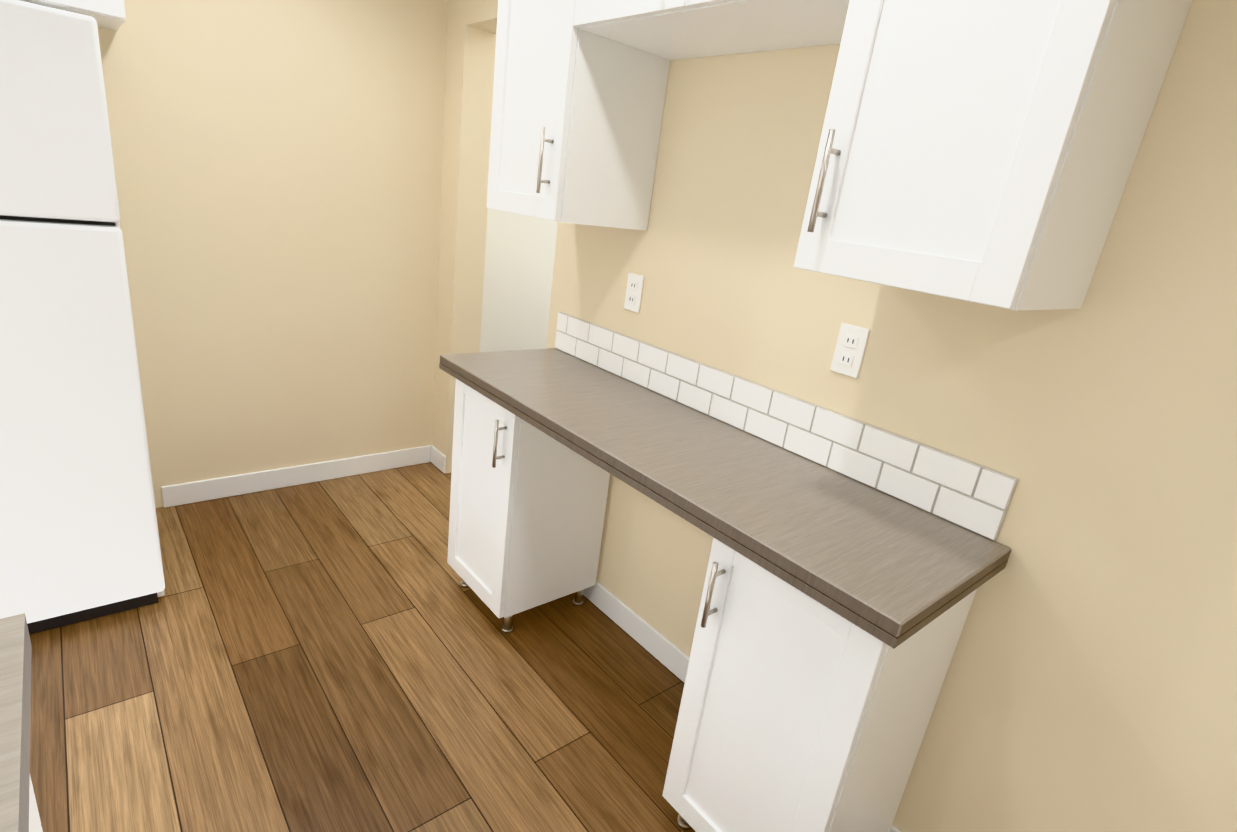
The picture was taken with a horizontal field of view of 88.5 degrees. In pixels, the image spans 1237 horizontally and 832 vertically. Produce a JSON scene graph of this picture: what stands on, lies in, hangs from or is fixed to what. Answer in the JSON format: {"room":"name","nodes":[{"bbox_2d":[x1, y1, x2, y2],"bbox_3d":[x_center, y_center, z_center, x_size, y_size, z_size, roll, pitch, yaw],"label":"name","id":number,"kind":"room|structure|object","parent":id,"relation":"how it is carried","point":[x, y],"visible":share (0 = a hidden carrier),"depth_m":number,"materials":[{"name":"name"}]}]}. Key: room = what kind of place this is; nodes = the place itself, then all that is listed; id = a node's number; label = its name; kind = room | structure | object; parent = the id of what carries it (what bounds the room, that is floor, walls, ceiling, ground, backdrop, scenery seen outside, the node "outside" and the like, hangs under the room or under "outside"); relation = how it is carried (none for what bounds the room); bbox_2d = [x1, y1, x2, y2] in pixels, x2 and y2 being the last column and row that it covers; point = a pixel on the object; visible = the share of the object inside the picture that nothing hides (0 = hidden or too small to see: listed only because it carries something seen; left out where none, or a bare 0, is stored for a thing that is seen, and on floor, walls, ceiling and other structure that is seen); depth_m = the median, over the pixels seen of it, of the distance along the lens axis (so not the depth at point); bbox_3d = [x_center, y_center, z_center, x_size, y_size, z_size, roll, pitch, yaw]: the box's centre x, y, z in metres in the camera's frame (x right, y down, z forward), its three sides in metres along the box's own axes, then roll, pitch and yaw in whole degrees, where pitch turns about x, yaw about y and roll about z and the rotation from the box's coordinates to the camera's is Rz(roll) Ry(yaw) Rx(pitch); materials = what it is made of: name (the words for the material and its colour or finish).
{"room":"kitchen","nodes":[
{"label":"kitchen","id":0,"kind":"room"},
{"bbox_2d":[98,0,447,507],"bbox_3d":[-2.866,-0.641,1.356,5.520,2.470,0.152,-9,25,-40],"label":"wall","id":1,"kind":"structure","parent":0,"point":[278,168],"depth_m":2.57,"materials":[{"name":"beige paint"}]},
{"bbox_2d":[19,0,125,30],"bbox_3d":[-1.845,-1.347,1.618,0.878,0.404,0.326,-9,25,-40],"label":"upper cabinet","id":2,"kind":"object","parent":1,"relation":"attached to","point":[108,14],"visible":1,"depth_m":1.80,"materials":[{"name":"white wood"}]},
{"bbox_2d":[161,445,430,507],"bbox_3d":[-1.430,0.266,2.970,1.156,0.095,0.012,-9,25,-40],"label":"baseboard","id":3,"kind":"structure","parent":1,"relation":"attached to","point":[202,490],"depth_m":2.90,"materials":[{"name":"white wood"}]},
{"bbox_2d":[30,462,694,831],"bbox_3d":[-1.229,1.461,-0.209,5.520,0.060,5.790,-9,25,-40],"label":"floor","id":4,"kind":"structure","parent":0,"point":[344,654],"depth_m":1.82,"materials":[{"name":"brown wood"}]},
{"bbox_2d":[29,776,42,831],"bbox_3d":[-0.666,0.797,0.526,0.330,0.856,0.621,-9,25,-40],"label":"base cabinet","id":5,"kind":"object","parent":4,"relation":"on","point":[34,822],"visible":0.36,"depth_m":0.63,"materials":[{"name":"white"}]},
{"bbox_2d":[0,613,31,831],"bbox_3d":[-0.888,0.741,-0.801,2.390,0.045,2.195,-9,25,-40],"label":"countertop","id":6,"kind":"structure","parent":5,"relation":"on","point":[15,675],"depth_m":0.60,"materials":[{"name":"laminate"}]},
{"bbox_2d":[0,0,164,634],"bbox_3d":[-1.839,-0.226,1.779,0.734,1.680,0.779,-9,25,-40],"label":"refrigerator","id":7,"kind":"object","parent":4,"relation":"on","point":[79,537],"visible":0.96,"depth_m":1.68,"materials":[{"name":"white metal"}]},
{"bbox_2d":[447,379,609,633],"bbox_3d":[-0.332,0.278,2.218,0.438,0.830,0.381,-9,25,-40],"label":"base cabinet","id":8,"kind":"object","parent":4,"relation":"on","point":[528,501],"visible":0.88,"depth_m":2.09,"materials":[{"name":"white wood"}]},
{"bbox_2d":[439,348,1010,648],"bbox_3d":[0.095,0.052,1.677,0.462,0.046,1.595,-9,25,-40],"label":"countertop","id":9,"kind":"structure","parent":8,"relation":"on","point":[893,572],"depth_m":1.36,"materials":[{"name":"laminate"}]},
{"bbox_2d":[662,537,976,831],"bbox_3d":[0.404,0.653,1.411,0.438,0.830,0.381,-9,25,-40],"label":"base cabinet","id":10,"kind":"object","parent":4,"relation":"on","point":[799,711],"visible":0.75,"depth_m":1.26,"materials":[{"name":"white wood"}]},
{"bbox_2d":[479,208,557,351],"bbox_3d":[0.230,-1.169,4.227,2.980,2.400,0.100,-9,25,-40],"label":"wall","id":11,"kind":"structure","parent":0,"point":[518,266],"depth_m":3.61,"materials":[{"name":"white paint"}]},
{"bbox_2d":[432,0,1236,831],"bbox_3d":[0.972,-0.039,1.101,0.150,2.470,5.490,-9,25,-40],"label":"wall","id":12,"kind":"structure","parent":0,"point":[1090,682],"depth_m":1.26,"materials":[{"name":"beige paint"}]},
{"bbox_2d":[487,0,669,230],"bbox_3d":[-0.113,-0.987,1.831,0.341,0.811,0.381,-9,25,-40],"label":"upper cabinet","id":13,"kind":"object","parent":12,"relation":"attached to","point":[576,122],"depth_m":1.75,"materials":[{"name":"white wood"}]},
{"bbox_2d":[624,272,643,312],"bbox_3d":[0.047,-0.390,2.011,0.010,0.116,0.072,-9,25,-40],"label":"outlet","id":14,"kind":"object","parent":12,"relation":"attached to","point":[633,292],"visible":1,"depth_m":2.01,"materials":[{"name":"white plastic"}]},
{"bbox_2d":[430,445,900,831],"bbox_3d":[0.760,1.086,1.430,0.012,0.095,5.488,-9,25,-40],"label":"baseboard","id":15,"kind":"structure","parent":12,"relation":"attached to","point":[664,651],"depth_m":2.19,"materials":[{"name":"white wood"}]},
{"bbox_2d":[571,0,834,63],"bbox_3d":[0.285,-1.018,1.353,0.341,0.346,0.772,-9,25,-40],"label":"upper cabinet","id":16,"kind":"object","parent":12,"relation":"attached to","point":[665,30],"depth_m":1.43,"materials":[{"name":"white wood"}]},
{"bbox_2d":[555,311,1018,540],"bbox_3d":[0.271,-0.066,1.801,0.011,0.137,1.560,-9,25,-40],"label":"tile backsplash","id":17,"kind":"structure","parent":12,"relation":"attached to","point":[969,495],"depth_m":1.56,"materials":[{"name":"white tile"}]},
{"bbox_2d":[830,323,869,378],"bbox_3d":[0.535,-0.152,1.474,0.010,0.116,0.072,-9,25,-40],"label":"outlet","id":18,"kind":"object","parent":12,"relation":"attached to","point":[851,343],"visible":1,"depth_m":1.47,"materials":[{"name":"white plastic"}]},
{"bbox_2d":[794,0,1192,310],"bbox_3d":[0.624,-0.613,1.024,0.341,0.811,0.380,-9,25,-40],"label":"upper cabinet","id":19,"kind":"object","parent":12,"relation":"attached to","point":[985,152],"depth_m":0.95,"materials":[{"name":"white wood"}]}
]}

